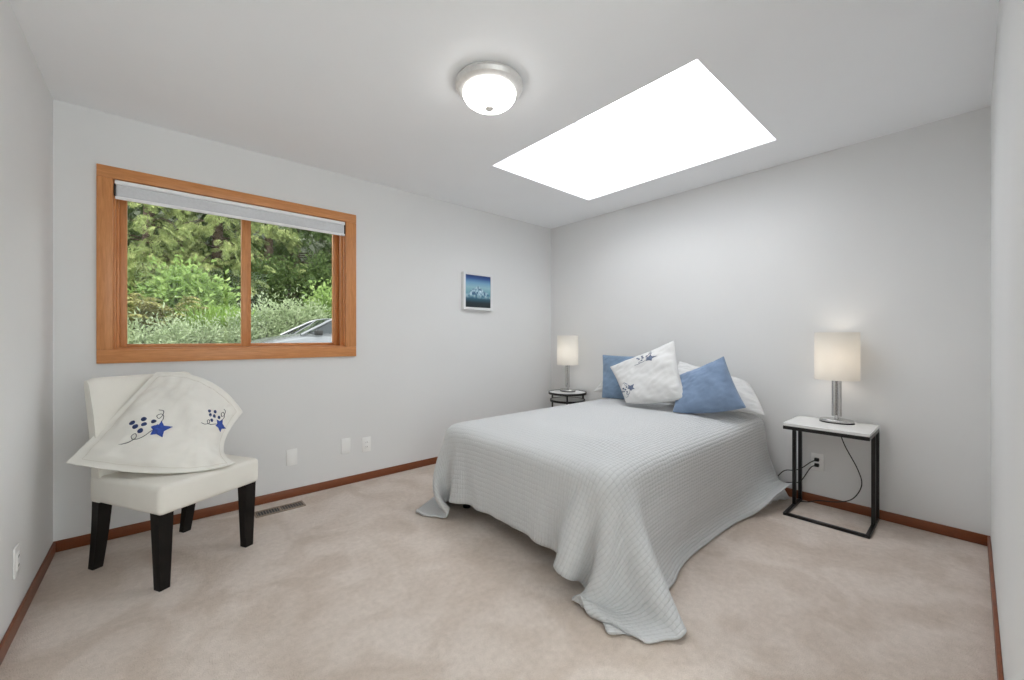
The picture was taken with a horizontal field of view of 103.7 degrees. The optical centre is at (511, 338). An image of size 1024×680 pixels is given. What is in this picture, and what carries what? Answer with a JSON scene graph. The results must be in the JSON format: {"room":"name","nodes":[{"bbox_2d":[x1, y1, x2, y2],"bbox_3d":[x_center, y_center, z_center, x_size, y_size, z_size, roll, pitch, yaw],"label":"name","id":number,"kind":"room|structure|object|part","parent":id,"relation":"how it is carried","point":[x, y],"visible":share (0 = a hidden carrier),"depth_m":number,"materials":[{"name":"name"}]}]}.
{"room":"bedroom","nodes":[
{"label":"bedroom","id":0,"kind":"room"},
{"bbox_2d":[0,0,52,641],"bbox_3d":[-0.976,-0.066,0.350,0.140,2.440,4.700,0,0,-41],"label":"wall","id":1,"kind":"structure","parent":0,"point":[26,101],"depth_m":1.71,"materials":[{"name":"paint"}]},
{"bbox_2d":[13,543,19,579],"bbox_3d":[-1.969,0.886,1.600,0.011,0.118,0.072,0,0,-41],"label":"wall outlet","id":2,"kind":"object","parent":1,"relation":"attached to","point":[16,551],"visible":1,"depth_m":1.59,"materials":[{"name":"white plastic"}]},
{"bbox_2d":[17,551,19,570],"bbox_3d":[-1.967,0.886,1.602,0.004,0.068,0.034,0,0,-41],"label":"receptacle","id":3,"kind":"object","parent":2,"relation":"attached to","point":[18,552],"depth_m":1.60,"materials":[{"name":"white plastic"}]},
{"bbox_2d":[0,542,55,665],"bbox_3d":[-0.915,1.124,0.396,0.012,0.060,4.688,0,0,-41],"label":"baseboard","id":4,"kind":"structure","parent":1,"relation":"attached to","point":[6,641],"depth_m":1.68,"materials":[{"name":"brown wood"}]},
{"bbox_2d":[53,99,550,541],"bbox_3d":[-1.051,-0.066,3.500,4.174,2.440,0.140,0,0,-41],"label":"wall","id":5,"kind":"structure","parent":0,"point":[423,365],"depth_m":3.17,"materials":[{"name":"paint"}]},
{"bbox_2d":[96,163,355,363],"bbox_3d":[-1.844,-0.419,2.799,1.449,1.127,0.170,0,0,-41],"label":"window","id":6,"kind":"structure","parent":5,"relation":"attached to","point":[112,346],"depth_m":2.55,"materials":[{"name":"brown wood"}]},
{"bbox_3d":[-2.101,-0.424,2.611,0.573,0.963,0.035,0,0,-41],"label":"sash","id":7,"kind":"part","parent":6,"relation":"part of","materials":[{"name":"brown wood"}]},
{"bbox_3d":[-2.100,-0.424,2.612,0.663,0.963,0.035,0,0,-41],"label":"sash","id":8,"kind":"part","parent":6,"relation":"part of","materials":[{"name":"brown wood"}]},
{"bbox_3d":[-1.654,-0.424,3.051,0.558,0.963,0.035,0,0,-41],"label":"sash","id":9,"kind":"part","parent":6,"relation":"part of","materials":[{"name":"brown wood"}]},
{"bbox_3d":[-1.651,-0.424,3.053,0.644,0.963,0.035,0,0,-41],"label":"sash","id":10,"kind":"part","parent":6,"relation":"part of","materials":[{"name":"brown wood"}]},
{"bbox_2d":[114,180,344,235],"bbox_3d":[-1.807,-0.856,2.747,1.296,0.110,0.047,0,0,-41],"label":"roller blind","id":11,"kind":"object","parent":5,"relation":"attached to","point":[126,191],"visible":1,"depth_m":2.63,"materials":[{"name":"grey fabric"}]},
{"bbox_2d":[54,457,437,551],"bbox_3d":[-1.001,1.124,3.442,3.894,0.060,0.012,0,0,-41],"label":"baseboard","id":12,"kind":"structure","parent":5,"relation":"attached to","point":[83,540],"depth_m":2.79,"materials":[{"name":"brown wood"}]},
{"bbox_2d":[286,448,296,465],"bbox_3d":[-1.598,0.865,2.921,0.072,0.118,0.011,0,0,-41],"label":"wall plate","id":13,"kind":"object","parent":5,"relation":"attached to","point":[291,455],"visible":1,"depth_m":2.92,"materials":[{"name":"white plastic"}]},
{"bbox_2d":[341,438,350,453],"bbox_3d":[-1.310,0.849,3.173,0.072,0.118,0.011,0,0,-41],"label":"wall plate","id":14,"kind":"object","parent":5,"relation":"attached to","point":[345,443],"visible":1,"depth_m":3.17,"materials":[{"name":"white plastic"}]},
{"bbox_2d":[362,437,370,451],"bbox_3d":[-1.186,0.866,3.281,0.072,0.118,0.011,0,0,-41],"label":"wall outlet","id":15,"kind":"object","parent":5,"relation":"attached to","point":[366,441],"visible":1,"depth_m":3.28,"materials":[{"name":"white plastic"}]},
{"bbox_2d":[365,440,368,448],"bbox_3d":[-1.185,0.866,3.279,0.034,0.068,0.004,0,0,-41],"label":"receptacle","id":16,"kind":"object","parent":15,"relation":"attached to","point":[366,441],"depth_m":3.28,"materials":[{"name":"white plastic"}]},
{"bbox_2d":[461,271,492,310],"bbox_3d":[-0.345,-0.461,3.994,0.356,0.366,0.045,0,0,-41],"label":"framed picture","id":17,"kind":"object","parent":5,"relation":"attached to","point":[476,288],"visible":1,"depth_m":3.97},
{"bbox_2d":[466,274,489,307],"bbox_3d":[-0.337,-0.461,3.986,0.308,0.318,0.008,0,0,-41],"label":"print","id":18,"kind":"object","parent":17,"relation":"attached to","point":[477,285],"depth_m":3.98},
{"bbox_2d":[0,464,996,679],"bbox_3d":[0.542,1.214,1.678,4.174,0.120,4.980,0,0,-41],"label":"floor","id":19,"kind":"structure","parent":0,"point":[352,582],"depth_m":1.76,"materials":[{"name":"beige carpet"}]},
{"bbox_2d":[84,371,257,591],"bbox_3d":[-1.775,0.676,2.129,0.585,0.956,0.490,0,0,19],"label":"accent chair","id":20,"kind":"object","parent":19,"relation":"on","point":[159,495],"visible":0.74,"depth_m":1.98,"materials":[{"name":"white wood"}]},
{"bbox_3d":[-2.063,0.967,2.012,0.108,0.375,0.056,0,0,19],"label":"leg","id":21,"kind":"part","parent":20,"relation":"part of","materials":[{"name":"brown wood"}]},
{"bbox_3d":[-1.986,0.498,2.194,0.143,0.601,0.470,0,0,19],"label":"backrest","id":22,"kind":"part","parent":20,"relation":"part of","materials":[{"name":"beige fabric"}]},
{"bbox_2d":[66,372,242,473],"bbox_3d":[-1.809,0.425,2.082,0.679,0.479,0.373,0,0,-24],"label":"pillow sham","id":23,"kind":"object","parent":20,"relation":"on","point":[176,422],"visible":1,"depth_m":2.04,"materials":[{"name":"beige fabric"}]},
{"bbox_3d":[-1.614,0.967,1.855,0.062,0.375,0.062,0,0,19],"label":"leg","id":24,"kind":"part","parent":20,"relation":"part of","materials":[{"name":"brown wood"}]},
{"bbox_3d":[-1.749,0.732,2.120,0.530,0.144,0.490,0,0,19],"label":"seat","id":25,"kind":"part","parent":20,"relation":"part of","materials":[{"name":"beige fabric"}]},
{"bbox_3d":[-1.928,0.967,2.399,0.108,0.375,0.056,0,0,19],"label":"leg","id":26,"kind":"part","parent":20,"relation":"part of","materials":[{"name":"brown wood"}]},
{"bbox_3d":[-1.478,0.967,2.242,0.062,0.375,0.062,0,0,19],"label":"leg","id":27,"kind":"part","parent":20,"relation":"part of","materials":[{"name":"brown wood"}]},
{"bbox_2d":[254,500,305,517],"bbox_3d":[-1.563,1.150,2.710,0.296,0.008,0.104,0,0,-41],"label":"floor vent","id":28,"kind":"object","parent":19,"relation":"in","point":[285,507],"visible":0.95,"depth_m":2.71,"materials":[{"name":"brown metal"}]},
{"bbox_2d":[548,389,586,406],"bbox_3d":[0.584,0.858,4.231,0.398,0.592,0.398,0,0,-41],"label":"side table","id":29,"kind":"object","parent":19,"relation":"on","point":[566,400],"visible":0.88,"depth_m":4.16,"materials":[{"name":"white laminate"}]},
{"bbox_2d":[557,335,577,391],"bbox_3d":[0.590,0.267,4.270,0.201,0.590,0.236,0,0,-41],"label":"table lamp","id":30,"kind":"object","parent":29,"relation":"on","point":[567,346],"visible":1,"depth_m":4.18,"materials":[{"name":"white fabric"}]},
{"bbox_3d":[0.581,0.393,4.280,0.026,0.254,0.026,0,0,-41],"label":"stem","id":31,"kind":"part","parent":30,"relation":"part of","materials":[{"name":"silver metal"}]},
{"bbox_3d":[0.590,0.127,4.270,0.201,0.310,0.236,0,0,-41],"label":"lamp shade","id":32,"kind":"part","parent":30,"relation":"part of","materials":[{"name":"white fabric"}]},
{"bbox_3d":[0.599,0.393,4.260,0.026,0.254,0.026,0,0,-41],"label":"stem","id":33,"kind":"part","parent":30,"relation":"part of","materials":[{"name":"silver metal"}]},
{"bbox_2d":[552,397,583,401],"bbox_3d":[0.584,0.650,4.231,0.344,0.012,0.344,0,0,-41],"label":"shelf","id":34,"kind":"object","parent":29,"relation":"attached to","point":[554,399],"depth_m":4.23,"materials":[{"name":"black metal"}]},
{"bbox_2d":[783,416,879,538],"bbox_3d":[2.051,0.853,2.591,0.372,0.602,0.428,0,0,-41],"label":"side table","id":35,"kind":"object","parent":19,"relation":"on","point":[859,431],"visible":0.98,"depth_m":2.54,"materials":[{"name":"black metal"}]},
{"bbox_3d":[1.941,0.864,2.766,0.024,0.544,0.020,0,0,-41],"label":"leg","id":36,"kind":"part","parent":35,"relation":"part of","materials":[{"name":"black metal"}]},
{"bbox_3d":[2.048,0.864,2.859,0.024,0.544,0.020,0,0,-41],"label":"leg","id":37,"kind":"part","parent":35,"relation":"part of","materials":[{"name":"black metal"}]},
{"bbox_2d":[800,332,861,501],"bbox_3d":[2.086,0.556,2.691,0.208,1.189,0.376,0,0,-41],"label":"table lamp","id":38,"kind":"object","parent":35,"relation":"on","point":[836,354],"depth_m":2.58,"materials":[{"name":"white metal"}]},
{"bbox_3d":[2.130,0.848,2.730,0.373,0.606,0.045,0,0,42],"label":"lamp cord","id":39,"kind":"part","parent":38,"relation":"part of","materials":[{"name":"black plastic"}]},
{"bbox_3d":[2.119,0.383,2.647,0.026,0.254,0.026,0,0,-41],"label":"stem","id":40,"kind":"part","parent":38,"relation":"part of","materials":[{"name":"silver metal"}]},
{"bbox_3d":[2.128,0.117,2.637,0.201,0.310,0.236,0,0,-41],"label":"lamp shade","id":41,"kind":"part","parent":38,"relation":"part of","materials":[{"name":"white fabric"}]},
{"bbox_3d":[2.137,0.383,2.627,0.026,0.254,0.026,0,0,-41],"label":"stem","id":42,"kind":"part","parent":38,"relation":"part of","materials":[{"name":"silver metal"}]},
{"bbox_3d":[2.051,1.145,2.591,0.372,0.018,0.428,0,0,-41],"label":"frame","id":43,"kind":"part","parent":35,"relation":"part of","materials":[{"name":"black metal"}]},
{"bbox_3d":[2.210,0.864,2.459,0.024,0.544,0.020,0,0,-41],"label":"leg","id":44,"kind":"part","parent":35,"relation":"part of","materials":[{"name":"black metal"}]},
{"bbox_3d":[2.317,0.864,2.552,0.024,0.544,0.020,0,0,-41],"label":"leg","id":45,"kind":"part","parent":35,"relation":"part of","materials":[{"name":"black metal"}]},
{"bbox_3d":[0.708,0.881,2.889,1.930,0.546,1.355,0,0,-41],"label":"bed","id":46,"kind":"object","parent":19,"relation":"on","visible":0},
{"bbox_2d":[415,398,791,643],"bbox_3d":[0.654,0.850,2.800,2.172,0.608,1.931,0,0,-41],"label":"quilt","id":47,"kind":"object","parent":46,"relation":"on","point":[624,494],"visible":0.95,"depth_m":2.13,"materials":[{"name":"white fabric"}]},
{"bbox_2d":[594,381,602,391],"bbox_3d":[1.103,0.364,3.761,0.208,0.327,0.707,0,0,-41],"label":"bed pillow","id":48,"kind":"object","parent":47,"relation":"on","point":[599,388],"visible":0.11,"depth_m":3.92,"materials":[{"name":"white fabric"}]},
{"bbox_2d":[602,355,635,398],"bbox_3d":[1.000,0.357,3.649,0.173,0.391,0.532,0,0,-41],"label":"throw pillow","id":49,"kind":"object","parent":47,"relation":"on","point":[611,388],"visible":0.5,"depth_m":3.70,"materials":[{"name":"blue fabric"}]},
{"bbox_2d":[610,341,682,403],"bbox_3d":[1.048,0.268,3.229,0.267,0.499,0.767,0,0,-41],"label":"throw pillow","id":50,"kind":"object","parent":47,"relation":"on","point":[653,376],"visible":1,"depth_m":3.12,"materials":[{"name":"white fabric"}]},
{"bbox_2d":[673,356,745,412],"bbox_3d":[1.416,0.337,2.892,0.462,0.411,0.222,0,0,30],"label":"throw pillow","id":51,"kind":"object","parent":47,"relation":"on","point":[710,387],"visible":0.84,"depth_m":2.83,"materials":[{"name":"blue fabric"}]},
{"bbox_2d":[662,361,763,414],"bbox_3d":[1.555,0.367,3.089,0.333,0.342,0.711,0,0,-41],"label":"bed pillow","id":52,"kind":"object","parent":47,"relation":"on","point":[748,396],"visible":0.38,"depth_m":2.92,"materials":[{"name":"white fabric"}]},
{"bbox_2d":[768,456,789,504],"bbox_3d":[1.731,0.876,2.829,0.482,0.559,0.262,0,0,-41],"label":"sheet","id":53,"kind":"object","parent":46,"relation":"on","point":[783,495],"visible":0.11,"depth_m":2.87,"materials":[{"name":"white fabric"}]},
{"bbox_2d":[9,0,998,228],"bbox_3d":[0.542,-1.611,1.678,4.174,0.650,4.980,0,0,-41],"label":"ceiling","id":54,"kind":"structure","parent":0,"point":[366,90],"depth_m":1.98,"materials":[{"name":"paint"}]},
{"bbox_2d":[455,61,522,114],"bbox_3d":[-0.114,-1.212,2.021,0.340,0.147,0.340,0,0,-41],"label":"ceiling light","id":55,"kind":"object","parent":54,"relation":"attached to","point":[487,87],"visible":1,"depth_m":1.93,"materials":[{"name":"white glass"}]},
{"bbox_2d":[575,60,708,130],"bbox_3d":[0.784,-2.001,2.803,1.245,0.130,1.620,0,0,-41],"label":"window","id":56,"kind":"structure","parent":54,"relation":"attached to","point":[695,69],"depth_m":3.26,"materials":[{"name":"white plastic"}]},
{"bbox_2d":[551,106,990,535],"bbox_3d":[2.061,-0.066,3.006,0.140,2.440,4.700,0,0,-41],"label":"wall","id":57,"kind":"structure","parent":0,"point":[886,239],"depth_m":2.72,"materials":[{"name":"paint"}]},
{"bbox_2d":[778,458,818,475],"bbox_3d":[2.027,0.940,2.874,0.267,0.213,0.038,0,0,43],"label":"cord","id":58,"kind":"object","parent":57,"relation":"attached to","point":[815,459],"visible":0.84,"depth_m":2.81,"materials":[{"name":"black plastic"}]},
{"bbox_2d":[785,463,818,482],"bbox_3d":[2.027,0.979,2.874,0.266,0.214,0.038,0,0,43],"label":"cord","id":59,"kind":"object","parent":57,"relation":"attached to","point":[815,464],"visible":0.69,"depth_m":2.81,"materials":[{"name":"black plastic"}]},
{"bbox_2d":[811,452,823,470],"bbox_3d":[2.132,0.864,2.809,0.011,0.118,0.072,0,0,-41],"label":"wall outlet","id":60,"kind":"object","parent":57,"relation":"attached to","point":[813,455],"visible":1,"depth_m":2.80,"materials":[{"name":"white plastic"}]},
{"bbox_2d":[785,488,990,545],"bbox_3d":[1.554,1.124,3.469,0.012,0.060,3.312,0,0,-41],"label":"baseboard","id":61,"kind":"structure","parent":57,"relation":"attached to","point":[953,532],"depth_m":2.48,"materials":[{"name":"brown wood"}]},
{"bbox_2d":[991,0,1023,679],"bbox_3d":[1.842,-0.066,1.441,2.250,2.440,0.120,0,0,-41],"label":"wall","id":62,"kind":"structure","parent":0,"point":[1007,97],"depth_m":1.20,"materials":[{"name":"paint"}]},
{"bbox_2d":[987,536,1003,679],"bbox_3d":[1.794,1.124,1.487,2.238,0.060,0.012,0,0,-41],"label":"baseboard","id":63,"kind":"structure","parent":62,"relation":"attached to","point":[999,664],"depth_m":1.59,"materials":[{"name":"brown wood"}]},
{"label":"outside","id":64,"kind":"structure","parent":0,"visible":0},
{"bbox_2d":[127,203,330,343],"bbox_3d":[-7.961,-5.273,17.397,36.000,12.484,29.840,0,0,-41],"label":"slope","id":65,"kind":"structure","parent":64,"point":[136,213],"depth_m":17.75,"materials":[{"name":"plant"}]},
{"bbox_2d":[127,300,171,343],"bbox_3d":[-9.225,-0.094,9.877,1.670,1.686,1.653,0,0,6],"label":"leafy shrub","id":66,"kind":"object","parent":65,"relation":"on","point":[132,337],"visible":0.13,"depth_m":9.77,"materials":[{"name":"green plant"}]},
{"bbox_2d":[127,251,175,306],"bbox_3d":[-10.846,-1.586,11.503,2.625,1.883,2.218,0,0,-41],"label":"leafy shrub","id":67,"kind":"object","parent":65,"relation":"on","point":[132,271],"visible":0.16,"depth_m":11.22,"materials":[{"name":"green plant"}]},
{"bbox_2d":[127,291,178,325],"bbox_3d":[-9.865,-0.822,10.902,1.836,0.998,1.440,0,0,28],"label":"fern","id":68,"kind":"object","parent":65,"relation":"on","point":[151,299],"visible":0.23,"depth_m":10.55,"materials":[{"name":"green plant"}]},
{"bbox_2d":[127,201,180,266],"bbox_3d":[-13.714,-6.851,12.917,5.196,9.894,5.073,0,0,-14],"label":"conifer tree","id":69,"kind":"object","parent":65,"relation":"on","point":[133,215],"visible":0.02,"depth_m":13.62,"materials":[{"name":"green plant"}]},
{"bbox_2d":[127,299,181,332],"bbox_3d":[-9.761,-0.564,10.488,1.932,0.963,1.864,0,0,32],"label":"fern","id":70,"kind":"object","parent":65,"relation":"on","point":[145,303],"visible":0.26,"depth_m":10.37,"materials":[{"name":"green plant"}]},
{"bbox_2d":[127,295,201,329],"bbox_3d":[-9.347,-0.582,10.873,2.096,1.118,2.013,0,0,-41],"label":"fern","id":71,"kind":"object","parent":65,"relation":"on","point":[154,310],"visible":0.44,"depth_m":10.47,"materials":[{"name":"green plant"}]},
{"bbox_2d":[135,296,210,343],"bbox_3d":[-8.676,-0.133,10.251,2.035,1.895,1.555,0,0,-41],"label":"leafy shrub","id":72,"kind":"object","parent":65,"relation":"on","point":[172,337],"visible":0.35,"depth_m":10.09,"materials":[{"name":"green plant"}]},
{"bbox_2d":[127,201,223,287],"bbox_3d":[-11.217,-5.403,12.115,4.181,8.033,3.073,0,0,-38],"label":"conifer tree","id":73,"kind":"object","parent":65,"relation":"on","point":[148,232],"visible":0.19,"depth_m":12.18,"materials":[{"name":"green plant"}]},
{"bbox_2d":[148,298,207,323],"bbox_3d":[-9.199,-0.667,11.325,1.644,0.988,1.562,0,0,-13],"label":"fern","id":74,"kind":"object","parent":65,"relation":"on","point":[198,308],"visible":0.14,"depth_m":10.96,"materials":[{"name":"green plant"}]},
{"bbox_2d":[127,246,240,315],"bbox_3d":[-9.596,-1.572,11.941,3.206,2.204,2.462,0,0,-41],"label":"leafy shrub","id":75,"kind":"object","parent":65,"relation":"on","point":[166,287],"visible":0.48,"depth_m":11.42,"materials":[{"name":"green plant"}]},
{"bbox_2d":[127,201,240,276],"bbox_3d":[-11.740,-7.084,14.273,3.750,9.953,4.849,0,0,34],"label":"conifer tree","id":76,"kind":"object","parent":65,"relation":"on","point":[132,209],"visible":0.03,"depth_m":13.30,"materials":[{"name":"green plant"}]},
{"bbox_2d":[171,308,240,343],"bbox_3d":[-8.130,-0.046,10.775,1.986,1.576,1.653,0,0,-41],"label":"leafy shrub","id":77,"kind":"object","parent":65,"relation":"on","point":[207,336],"visible":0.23,"depth_m":10.59,"materials":[{"name":"green plant"}]},
{"bbox_2d":[175,269,240,311],"bbox_3d":[-8.984,-1.198,12.137,2.059,1.745,1.703,0,0,-41],"label":"leafy shrub","id":78,"kind":"object","parent":65,"relation":"on","point":[207,298],"visible":0.23,"depth_m":11.89,"materials":[{"name":"green plant"}]},
{"bbox_2d":[154,302,269,336],"bbox_3d":[-8.376,-0.546,11.506,2.895,1.041,1.957,0,0,-41],"label":"clump","id":79,"kind":"object","parent":65,"relation":"on","point":[210,313],"visible":0.22,"depth_m":11.06,"materials":[{"name":"green plant"}]},
{"bbox_2d":[152,210,279,296],"bbox_3d":[-9.796,-5.461,13.614,3.440,8.234,3.700,0,0,17],"label":"conifer tree","id":80,"kind":"object","parent":65,"relation":"on","point":[214,228],"visible":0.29,"depth_m":13.36,"materials":[{"name":"green plant"}]},
{"bbox_2d":[202,258,257,300],"bbox_3d":[-9.534,-2.040,13.499,2.074,1.728,2.045,0,0,8],"label":"leafy shrub","id":81,"kind":"object","parent":65,"relation":"on","point":[233,279],"visible":0.12,"depth_m":13.29,"materials":[{"name":"green plant"}]},
{"bbox_2d":[203,303,267,342],"bbox_3d":[-7.680,-0.186,11.224,1.537,1.679,1.806,0,0,28],"label":"leafy shrub","id":82,"kind":"object","parent":65,"relation":"on","point":[236,336],"visible":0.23,"depth_m":11.07,"materials":[{"name":"green plant"}]},
{"bbox_2d":[167,212,309,270],"bbox_3d":[-10.329,-7.125,15.539,5.395,10.043,3.983,0,0,-45],"label":"conifer tree","id":83,"kind":"object","parent":65,"relation":"on","point":[279,253],"visible":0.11,"depth_m":14.90,"materials":[{"name":"green plant"}]},
{"bbox_2d":[226,247,294,304],"bbox_3d":[-8.646,-2.148,14.021,1.869,2.174,2.128,0,0,9],"label":"leafy shrub","id":84,"kind":"object","parent":65,"relation":"on","point":[257,275],"visible":0.66,"depth_m":13.73,"materials":[{"name":"green plant"}]},
{"bbox_2d":[229,292,300,339],"bbox_3d":[-7.378,-0.530,11.937,2.308,1.840,1.671,0,0,-41],"label":"leafy shrub","id":85,"kind":"object","parent":65,"relation":"on","point":[264,321],"visible":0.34,"depth_m":11.86,"materials":[{"name":"green plant"}]},
{"bbox_2d":[233,219,305,286],"bbox_3d":[-8.716,-4.385,14.834,2.176,5.844,3.100,0,0,16],"label":"conifer tree","id":86,"kind":"object","parent":65,"relation":"on","point":[269,234],"visible":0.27,"depth_m":14.67,"materials":[{"name":"green plant"}]},
{"bbox_2d":[229,222,331,294],"bbox_3d":[-8.501,-6.580,16.185,5.675,10.336,4.448,0,0,-31],"label":"conifer tree","id":87,"kind":"object","parent":65,"relation":"on","point":[316,236],"visible":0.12,"depth_m":15.49,"materials":[{"name":"green plant"}]},
{"bbox_2d":[254,284,317,337],"bbox_3d":[-6.932,-0.693,12.425,1.938,2.033,1.642,0,0,-41],"label":"leafy shrub","id":88,"kind":"object","parent":65,"relation":"on","point":[293,311],"visible":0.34,"depth_m":12.34,"materials":[{"name":"green plant"}]},
{"bbox_2d":[256,249,317,301],"bbox_3d":[-8.168,-2.238,14.760,2.388,2.094,1.834,0,0,-41],"label":"leafy shrub","id":89,"kind":"object","parent":65,"relation":"on","point":[300,289],"visible":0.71,"depth_m":14.53,"materials":[{"name":"green plant"}]},
{"bbox_2d":[251,318,331,342],"bbox_3d":[-4.892,0.157,11.138,2.040,1.494,4.380,0,0,43],"label":"parked car","id":90,"kind":"object","parent":65,"relation":"on","point":[317,330],"visible":0.23,"depth_m":10.04,"materials":[{"name":"silver metal"}]},
{"bbox_3d":[-4.580,-0.319,11.476,1.440,0.486,2.940,0,0,43],"label":"cabin glass","id":91,"kind":"part","parent":90,"relation":"part of","materials":[{"name":"glass"}]},
{"bbox_2d":[314,330,322,334],"bbox_3d":[-4.761,-0.136,9.912,0.180,0.120,0.160,0,0,43],"label":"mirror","id":92,"kind":"object","parent":90,"relation":"attached to","point":[317,332],"depth_m":9.85,"materials":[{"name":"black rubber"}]},
{"bbox_2d":[290,294,331,330],"bbox_3d":[-6.476,-0.615,13.098,2.075,1.644,1.574,0,0,-41],"label":"leafy shrub","id":93,"kind":"object","parent":65,"relation":"on","point":[314,316],"visible":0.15,"depth_m":13.04,"materials":[{"name":"green plant"}]},
{"bbox_2d":[294,229,331,286],"bbox_3d":[-7.513,-6.544,18.130,5.429,10.244,5.351,0,0,-41],"label":"conifer tree","id":94,"kind":"object","parent":65,"relation":"on","point":[322,237],"visible":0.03,"depth_m":16.21,"materials":[{"name":"green plant"}]},
{"bbox_2d":[295,242,331,299],"bbox_3d":[-7.384,-2.442,15.507,2.520,2.402,1.898,0,0,-41],"label":"leafy shrub","id":95,"kind":"object","parent":65,"relation":"on","point":[322,271],"visible":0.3,"depth_m":15.22,"materials":[{"name":"green plant"}]},
{"bbox_2d":[297,276,331,317],"bbox_3d":[-6.428,-1.101,13.904,2.099,2.121,1.603,0,0,-41],"label":"leafy shrub","id":96,"kind":"object","parent":65,"relation":"on","point":[327,296],"visible":0.17,"depth_m":13.55,"materials":[{"name":"green plant"}]}
]}

